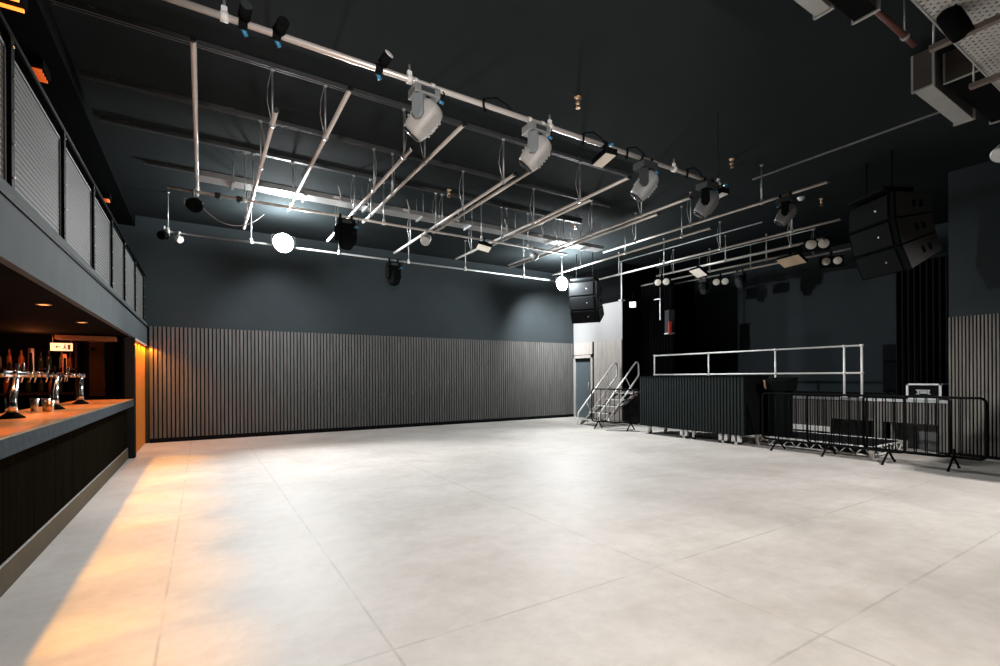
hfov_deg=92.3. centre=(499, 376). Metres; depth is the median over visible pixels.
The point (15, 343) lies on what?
wall
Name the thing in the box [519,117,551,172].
lamp
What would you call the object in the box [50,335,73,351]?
exit sign
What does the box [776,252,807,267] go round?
panel
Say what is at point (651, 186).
vent
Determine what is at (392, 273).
lamp
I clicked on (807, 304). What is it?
wall
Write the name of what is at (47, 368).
tap
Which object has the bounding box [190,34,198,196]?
pipe
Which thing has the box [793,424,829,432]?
plank
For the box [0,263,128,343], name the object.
ceiling
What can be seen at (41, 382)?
bottle
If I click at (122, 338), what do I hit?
trim
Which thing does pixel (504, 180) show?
pipe
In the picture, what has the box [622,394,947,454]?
trim
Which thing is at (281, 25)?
spotlight
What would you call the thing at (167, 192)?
pipe
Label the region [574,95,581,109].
sprinkler head
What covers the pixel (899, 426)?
trim
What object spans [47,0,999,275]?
ceiling
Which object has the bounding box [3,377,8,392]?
bottle
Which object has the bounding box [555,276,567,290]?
floodlight
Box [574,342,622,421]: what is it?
trim
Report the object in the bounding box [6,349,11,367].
bottle
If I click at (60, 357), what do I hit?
bottle
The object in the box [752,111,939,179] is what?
channel
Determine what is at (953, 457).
crowd barrier
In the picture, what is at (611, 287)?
trim
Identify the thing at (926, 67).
ventilation duct
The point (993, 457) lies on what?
wall paneling
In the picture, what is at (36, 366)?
tap
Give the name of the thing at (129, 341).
trim
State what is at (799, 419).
wall paneling
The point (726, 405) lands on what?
stage platform
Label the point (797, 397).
trim
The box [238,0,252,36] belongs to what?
spotlight
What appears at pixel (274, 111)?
pipe
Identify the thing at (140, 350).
door frame
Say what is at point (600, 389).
crowd barrier
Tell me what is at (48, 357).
bottle
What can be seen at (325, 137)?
pipe
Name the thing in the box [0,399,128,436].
countertop
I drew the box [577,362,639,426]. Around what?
steps
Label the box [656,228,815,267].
pipe
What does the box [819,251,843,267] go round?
light
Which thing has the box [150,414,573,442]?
baseboard
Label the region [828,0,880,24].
ventilation duct
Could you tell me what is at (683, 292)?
wall
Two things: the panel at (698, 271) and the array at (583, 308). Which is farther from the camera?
the array at (583, 308)
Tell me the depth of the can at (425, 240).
9.37 m
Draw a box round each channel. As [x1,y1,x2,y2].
[51,0,631,176]
[81,70,610,207]
[99,116,581,223]
[144,160,194,173]
[619,222,761,261]
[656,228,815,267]
[703,245,798,266]
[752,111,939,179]
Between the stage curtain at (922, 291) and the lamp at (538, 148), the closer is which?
the lamp at (538, 148)
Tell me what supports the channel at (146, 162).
attached to the ceiling at (702, 85)
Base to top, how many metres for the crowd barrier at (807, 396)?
1.124 m
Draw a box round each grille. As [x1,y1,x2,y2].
[570,282,592,295]
[570,296,593,309]
[571,310,595,322]
[849,195,888,232]
[850,222,893,256]
[856,248,903,279]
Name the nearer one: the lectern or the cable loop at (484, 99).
the cable loop at (484, 99)
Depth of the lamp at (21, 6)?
4.19 m
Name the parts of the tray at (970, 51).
drop rod, drop rod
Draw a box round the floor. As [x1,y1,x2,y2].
[0,417,999,665]
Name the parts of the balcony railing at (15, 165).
panel, panel frame, railing post, panel, panel frame, railing post, panel, panel frame, railing post, panel, panel frame, railing post, panel frame, panel, railing post, panel frame, panel, railing post, panel, panel frame, railing post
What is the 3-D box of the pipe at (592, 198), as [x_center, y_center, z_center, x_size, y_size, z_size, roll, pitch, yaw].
[0.669,-3.258,9.406,0.090,0.680,3.336,0,0,-32]
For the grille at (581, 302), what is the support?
attached to the array at (583, 308)
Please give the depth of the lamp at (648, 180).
5.80 m
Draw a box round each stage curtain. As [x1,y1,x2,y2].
[641,281,674,375]
[896,255,948,394]
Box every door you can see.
[83,341,114,399]
[575,358,590,417]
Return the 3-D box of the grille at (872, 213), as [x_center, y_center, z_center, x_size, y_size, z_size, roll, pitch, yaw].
[6.193,-2.732,8.092,0.030,0.380,0.780,0,0,-4]
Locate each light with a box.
[35,303,51,305]
[653,273,670,287]
[712,273,729,286]
[804,232,829,251]
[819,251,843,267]
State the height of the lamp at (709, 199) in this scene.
0.553 m
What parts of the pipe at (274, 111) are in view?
hanger rod, hanger rod, hanger rod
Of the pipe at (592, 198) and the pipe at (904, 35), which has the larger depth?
the pipe at (592, 198)
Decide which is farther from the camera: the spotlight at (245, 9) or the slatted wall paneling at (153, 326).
the slatted wall paneling at (153, 326)
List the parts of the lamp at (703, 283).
yoke arm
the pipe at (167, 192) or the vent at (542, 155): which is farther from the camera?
the pipe at (167, 192)
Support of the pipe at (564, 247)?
hanging from the channel at (124, 123)
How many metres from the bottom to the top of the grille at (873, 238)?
0.371 m
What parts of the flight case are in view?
latch plate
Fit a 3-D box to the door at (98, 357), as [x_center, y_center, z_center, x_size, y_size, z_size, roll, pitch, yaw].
[-7.430,0.399,8.911,0.440,2.180,0.200,0,0,-32]
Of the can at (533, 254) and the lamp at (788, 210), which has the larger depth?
the can at (533, 254)
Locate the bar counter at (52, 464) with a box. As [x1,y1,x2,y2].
[0,399,133,597]
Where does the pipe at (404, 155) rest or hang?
hanging from the channel at (124, 123)
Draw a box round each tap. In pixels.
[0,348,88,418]
[0,370,5,376]
[6,362,35,382]
[12,371,18,376]
[15,363,41,376]
[20,363,46,382]
[28,372,53,382]
[34,364,57,381]
[45,365,67,381]
[51,366,72,381]
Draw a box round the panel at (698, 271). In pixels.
[689,265,708,277]
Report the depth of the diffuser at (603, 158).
5.49 m
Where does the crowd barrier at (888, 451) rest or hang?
on the floor
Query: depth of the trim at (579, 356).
17.26 m
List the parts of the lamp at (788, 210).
yoke arm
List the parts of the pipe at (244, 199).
hanger rod, hanger rod, hanger rod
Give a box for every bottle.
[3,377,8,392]
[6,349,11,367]
[18,350,24,367]
[25,377,31,392]
[38,352,43,367]
[38,378,43,392]
[46,349,51,367]
[48,378,51,391]
[59,352,61,367]
[59,380,62,391]
[68,353,72,367]
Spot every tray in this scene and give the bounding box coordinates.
[199,154,603,251]
[911,0,999,90]
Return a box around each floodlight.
[271,232,294,252]
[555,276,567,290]
[629,292,635,307]
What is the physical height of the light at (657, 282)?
0.379 m
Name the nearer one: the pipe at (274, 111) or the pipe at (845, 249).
the pipe at (274, 111)
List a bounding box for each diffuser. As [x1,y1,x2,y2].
[476,244,490,251]
[593,153,615,167]
[689,268,706,277]
[719,192,727,197]
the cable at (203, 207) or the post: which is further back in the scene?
the post
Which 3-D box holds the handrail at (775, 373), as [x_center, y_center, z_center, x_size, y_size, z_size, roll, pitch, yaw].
[6.069,-0.121,12.206,0.140,1.109,5.490,0,0,-32]
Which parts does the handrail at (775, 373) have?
post, rail, rail, post, post, post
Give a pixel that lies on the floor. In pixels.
(548, 541)
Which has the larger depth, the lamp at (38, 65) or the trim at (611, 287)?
the trim at (611, 287)
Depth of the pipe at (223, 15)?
4.17 m
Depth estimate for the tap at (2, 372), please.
4.25 m
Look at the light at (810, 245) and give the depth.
10.46 m
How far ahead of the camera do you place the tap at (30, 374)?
4.96 m
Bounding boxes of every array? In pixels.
[569,252,603,323]
[848,150,942,280]
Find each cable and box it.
[203,207,264,225]
[596,427,639,431]
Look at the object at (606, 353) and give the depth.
15.92 m
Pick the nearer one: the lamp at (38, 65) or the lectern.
the lamp at (38, 65)
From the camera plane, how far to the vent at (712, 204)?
6.42 m
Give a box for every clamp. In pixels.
[214,192,220,198]
[236,196,241,202]
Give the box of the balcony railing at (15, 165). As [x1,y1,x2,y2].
[0,11,145,319]
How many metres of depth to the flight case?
8.99 m
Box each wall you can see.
[0,193,146,344]
[0,335,119,412]
[43,214,573,442]
[574,301,622,385]
[625,264,694,390]
[694,222,948,392]
[948,160,999,316]
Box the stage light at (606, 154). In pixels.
[592,141,617,167]
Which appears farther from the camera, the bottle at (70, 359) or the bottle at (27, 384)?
the bottle at (70, 359)
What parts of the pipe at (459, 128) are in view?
hanger rod, hanger rod, hanger rod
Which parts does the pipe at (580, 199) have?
hanger rod, hanger rod, hanger rod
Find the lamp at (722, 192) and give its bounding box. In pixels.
[717,181,728,197]
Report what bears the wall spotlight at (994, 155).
hanging from the ceiling at (702, 85)
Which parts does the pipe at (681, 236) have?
hanger rod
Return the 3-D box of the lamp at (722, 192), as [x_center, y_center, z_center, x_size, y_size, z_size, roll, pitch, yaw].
[3.023,-2.595,6.647,0.125,0.219,0.280,0,0,-16]
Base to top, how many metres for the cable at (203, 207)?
0.322 m
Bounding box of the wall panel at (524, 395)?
[149,326,573,438]
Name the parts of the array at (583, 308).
flying frame, plate, plate, plate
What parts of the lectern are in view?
foot plate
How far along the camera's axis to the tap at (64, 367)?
6.47 m
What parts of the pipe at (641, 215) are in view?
hanger rod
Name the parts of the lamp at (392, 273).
yoke arm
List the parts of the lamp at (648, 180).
yoke arm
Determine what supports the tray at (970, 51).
hanging from the ceiling at (702, 85)
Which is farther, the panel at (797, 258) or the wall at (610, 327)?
the wall at (610, 327)
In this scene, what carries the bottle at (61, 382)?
on the bar shelf
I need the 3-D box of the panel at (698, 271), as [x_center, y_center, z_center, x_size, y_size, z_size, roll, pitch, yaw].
[5.370,-2.869,12.982,0.320,0.296,0.400,0,0,-19]
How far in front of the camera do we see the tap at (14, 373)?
4.54 m
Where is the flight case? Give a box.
[906,383,948,399]
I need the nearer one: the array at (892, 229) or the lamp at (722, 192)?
the lamp at (722, 192)
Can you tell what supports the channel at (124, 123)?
attached to the ceiling at (702, 85)
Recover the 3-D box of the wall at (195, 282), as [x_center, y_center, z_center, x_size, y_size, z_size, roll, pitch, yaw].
[-2.530,-1.087,14.319,20.000,5.100,0.200,0,0,-32]
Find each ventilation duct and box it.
[794,0,834,19]
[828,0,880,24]
[911,49,975,125]
[943,40,999,124]
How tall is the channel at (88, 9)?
0.055 m
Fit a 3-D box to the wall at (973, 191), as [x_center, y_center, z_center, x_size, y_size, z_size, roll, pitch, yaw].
[10.899,-1.157,4.350,0.200,5.100,10.300,0,0,-32]
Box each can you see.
[157,225,169,239]
[174,231,183,242]
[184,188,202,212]
[420,228,430,245]
[530,247,538,260]
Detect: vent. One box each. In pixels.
[536,149,549,167]
[647,182,657,197]
[708,200,718,214]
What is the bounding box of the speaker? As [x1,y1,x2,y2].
[664,255,674,333]
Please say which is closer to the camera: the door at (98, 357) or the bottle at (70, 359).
the bottle at (70, 359)
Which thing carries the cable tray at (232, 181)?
hanging from the ceiling at (702, 85)
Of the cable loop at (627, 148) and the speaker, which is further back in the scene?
the speaker
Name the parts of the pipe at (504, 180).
hanger rod, hanger rod, hanger rod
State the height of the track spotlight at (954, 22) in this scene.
0.312 m
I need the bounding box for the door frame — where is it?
[136,343,144,451]
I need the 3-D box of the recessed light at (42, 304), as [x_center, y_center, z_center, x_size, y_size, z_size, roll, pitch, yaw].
[-4.657,-0.740,4.904,0.124,0.012,0.124,0,0,-32]
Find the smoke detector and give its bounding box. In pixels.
[797,196,804,200]
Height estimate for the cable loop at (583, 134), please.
0.159 m
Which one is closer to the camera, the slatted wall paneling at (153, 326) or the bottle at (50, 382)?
the bottle at (50, 382)
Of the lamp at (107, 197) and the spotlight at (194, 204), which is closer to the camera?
the spotlight at (194, 204)
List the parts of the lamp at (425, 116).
yoke arm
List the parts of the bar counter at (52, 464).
panel, panel, panel, panel, edge trim, panel, panel, panel, panel, panel, panel, panel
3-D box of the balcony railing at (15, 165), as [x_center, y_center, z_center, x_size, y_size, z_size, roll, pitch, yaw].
[-3.835,-1.740,4.129,0.069,1.120,15.650,0,0,-32]
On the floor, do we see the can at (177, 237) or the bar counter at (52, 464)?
the bar counter at (52, 464)
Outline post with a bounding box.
[618,263,624,300]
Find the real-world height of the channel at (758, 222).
0.022 m
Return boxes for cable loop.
[482,97,512,111]
[582,131,603,144]
[625,146,645,158]
[685,167,702,178]
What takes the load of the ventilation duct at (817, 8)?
hanging from the ceiling at (702, 85)
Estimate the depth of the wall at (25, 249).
4.04 m
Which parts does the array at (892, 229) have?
hanging chain, flying frame, hanging chain, plate, plate, plate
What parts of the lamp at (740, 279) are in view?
yoke arm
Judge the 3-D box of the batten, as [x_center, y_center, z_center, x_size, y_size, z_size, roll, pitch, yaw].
[-7.271,-0.677,8.495,0.800,0.070,0.500,0,0,-32]
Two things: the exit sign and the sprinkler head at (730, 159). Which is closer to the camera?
the sprinkler head at (730, 159)
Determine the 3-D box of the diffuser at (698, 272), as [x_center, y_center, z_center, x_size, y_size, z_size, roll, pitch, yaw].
[5.351,-2.805,12.976,0.272,0.170,0.376,0,0,-19]
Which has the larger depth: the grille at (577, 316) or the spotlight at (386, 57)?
the grille at (577, 316)
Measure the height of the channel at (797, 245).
0.022 m
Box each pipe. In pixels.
[162,191,569,283]
[164,0,721,186]
[167,152,566,254]
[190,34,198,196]
[242,67,278,228]
[287,83,353,210]
[326,107,414,241]
[362,121,466,222]
[393,138,516,253]
[433,165,541,233]
[455,161,631,259]
[493,197,593,245]
[508,195,692,265]
[508,212,659,268]
[552,206,712,274]
[599,217,842,279]
[603,164,830,252]
[641,234,795,286]
[656,221,825,276]
[674,229,850,284]
[875,0,917,47]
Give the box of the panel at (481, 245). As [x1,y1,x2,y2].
[476,238,492,251]
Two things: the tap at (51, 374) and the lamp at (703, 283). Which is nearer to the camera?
the tap at (51, 374)
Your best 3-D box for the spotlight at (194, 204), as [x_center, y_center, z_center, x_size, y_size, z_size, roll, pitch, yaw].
[-4.720,-2.704,7.400,0.256,0.382,0.275,0,0,-32]
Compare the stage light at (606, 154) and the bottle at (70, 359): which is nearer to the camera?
the stage light at (606, 154)
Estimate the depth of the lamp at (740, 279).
13.40 m
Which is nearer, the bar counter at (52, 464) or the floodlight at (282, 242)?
the bar counter at (52, 464)
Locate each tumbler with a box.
[29,398,38,410]
[41,398,50,410]
[45,401,54,411]
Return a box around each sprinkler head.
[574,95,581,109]
[729,158,734,167]
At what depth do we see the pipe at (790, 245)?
12.00 m
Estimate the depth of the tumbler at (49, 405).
5.39 m
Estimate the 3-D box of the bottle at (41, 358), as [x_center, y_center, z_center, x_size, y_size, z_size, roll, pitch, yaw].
[-8.079,-0.301,8.462,0.078,0.287,0.078,0,0,-32]
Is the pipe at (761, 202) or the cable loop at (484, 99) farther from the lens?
the pipe at (761, 202)
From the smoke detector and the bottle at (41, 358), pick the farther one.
the smoke detector
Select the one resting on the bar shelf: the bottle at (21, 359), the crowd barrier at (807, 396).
the bottle at (21, 359)
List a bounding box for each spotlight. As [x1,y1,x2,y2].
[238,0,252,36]
[272,16,289,47]
[374,50,392,80]
[936,3,974,43]
[989,144,999,162]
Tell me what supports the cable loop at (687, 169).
attached to the pipe at (223, 15)
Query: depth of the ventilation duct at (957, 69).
5.34 m
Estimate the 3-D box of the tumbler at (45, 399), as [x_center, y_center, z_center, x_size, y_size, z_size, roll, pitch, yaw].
[-5.200,0.320,5.505,0.081,0.145,0.081,0,0,-32]
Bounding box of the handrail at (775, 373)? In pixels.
[653,344,863,397]
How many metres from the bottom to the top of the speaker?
2.380 m
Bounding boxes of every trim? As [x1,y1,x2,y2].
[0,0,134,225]
[0,176,146,324]
[121,337,135,456]
[124,337,134,458]
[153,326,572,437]
[573,355,592,417]
[574,263,625,390]
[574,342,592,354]
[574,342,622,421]
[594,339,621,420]
[621,391,947,403]
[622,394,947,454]
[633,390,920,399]
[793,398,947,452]
[834,419,937,450]
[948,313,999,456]
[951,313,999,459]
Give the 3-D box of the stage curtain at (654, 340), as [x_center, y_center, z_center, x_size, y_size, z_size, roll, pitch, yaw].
[5.017,-1.271,15.352,0.119,3.410,1.300,0,0,-32]
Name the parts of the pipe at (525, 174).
hanger rod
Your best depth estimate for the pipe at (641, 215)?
9.69 m
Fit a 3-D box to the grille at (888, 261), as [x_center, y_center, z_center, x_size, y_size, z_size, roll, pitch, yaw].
[6.384,-1.894,8.104,0.164,0.349,0.780,0,0,-4]
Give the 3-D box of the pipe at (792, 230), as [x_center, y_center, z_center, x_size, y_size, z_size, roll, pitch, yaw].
[4.734,-3.280,11.826,0.101,0.680,6.506,0,0,-31]
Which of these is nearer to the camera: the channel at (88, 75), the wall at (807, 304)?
the channel at (88, 75)
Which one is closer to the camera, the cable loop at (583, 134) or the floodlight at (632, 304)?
the cable loop at (583, 134)
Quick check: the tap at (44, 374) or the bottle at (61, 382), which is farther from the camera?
the bottle at (61, 382)
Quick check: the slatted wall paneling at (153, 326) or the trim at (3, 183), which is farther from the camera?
the slatted wall paneling at (153, 326)
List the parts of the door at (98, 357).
glass door, door handle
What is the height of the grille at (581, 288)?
0.360 m
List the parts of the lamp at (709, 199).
yoke arm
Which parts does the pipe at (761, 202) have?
hanger rod, hanger rod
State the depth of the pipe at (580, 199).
8.62 m
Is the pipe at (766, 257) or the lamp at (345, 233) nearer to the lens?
the lamp at (345, 233)
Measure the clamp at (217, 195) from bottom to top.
0.105 m
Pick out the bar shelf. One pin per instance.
(77, 368)
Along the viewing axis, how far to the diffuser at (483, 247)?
10.06 m
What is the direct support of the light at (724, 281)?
attached to the pipe at (845, 249)
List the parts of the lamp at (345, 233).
yoke arm, yoke arm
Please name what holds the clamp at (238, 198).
attached to the pipe at (244, 199)
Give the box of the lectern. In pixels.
[762,377,797,437]
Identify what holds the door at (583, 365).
in the wall at (610, 327)
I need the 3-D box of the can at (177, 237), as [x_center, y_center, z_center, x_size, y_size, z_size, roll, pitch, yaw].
[-6.342,-2.762,9.482,0.161,0.240,0.125,0,0,12]
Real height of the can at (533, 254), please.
0.310 m
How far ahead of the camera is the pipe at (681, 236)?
11.10 m
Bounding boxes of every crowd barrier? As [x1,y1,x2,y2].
[591,388,639,430]
[761,392,906,464]
[806,393,951,457]
[862,394,987,471]
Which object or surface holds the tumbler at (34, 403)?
on the bar counter at (52, 464)
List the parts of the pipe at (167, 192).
hanger rod, hanger rod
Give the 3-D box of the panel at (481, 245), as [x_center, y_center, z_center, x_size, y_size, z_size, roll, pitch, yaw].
[-0.336,-2.798,10.116,0.304,0.249,0.420,0,0,-11]
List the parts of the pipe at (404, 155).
hanger rod, hanger rod, hanger rod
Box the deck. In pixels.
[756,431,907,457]
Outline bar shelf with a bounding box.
[0,343,80,399]
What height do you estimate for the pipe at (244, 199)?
0.798 m
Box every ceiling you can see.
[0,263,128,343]
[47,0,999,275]
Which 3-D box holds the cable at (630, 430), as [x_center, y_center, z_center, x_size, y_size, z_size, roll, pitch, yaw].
[3.155,1.425,13.074,1.294,0.014,0.694,0,0,21]
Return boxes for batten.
[55,335,118,341]
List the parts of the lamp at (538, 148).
yoke arm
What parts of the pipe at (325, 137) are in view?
hanger rod, hanger rod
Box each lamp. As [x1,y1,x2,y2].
[0,0,27,12]
[28,55,50,82]
[102,190,111,202]
[334,213,358,249]
[385,258,402,285]
[404,77,444,141]
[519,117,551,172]
[630,155,658,201]
[693,176,719,218]
[698,276,709,294]
[717,181,728,197]
[734,269,745,288]
[774,191,796,226]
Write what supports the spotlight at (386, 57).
attached to the pipe at (223, 15)
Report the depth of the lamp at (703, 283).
14.37 m
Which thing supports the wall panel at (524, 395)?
attached to the wall at (195, 282)
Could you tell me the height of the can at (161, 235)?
0.294 m
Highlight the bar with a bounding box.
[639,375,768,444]
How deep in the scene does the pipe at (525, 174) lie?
8.09 m
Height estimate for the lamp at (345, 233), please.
0.646 m
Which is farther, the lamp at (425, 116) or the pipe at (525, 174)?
the pipe at (525, 174)

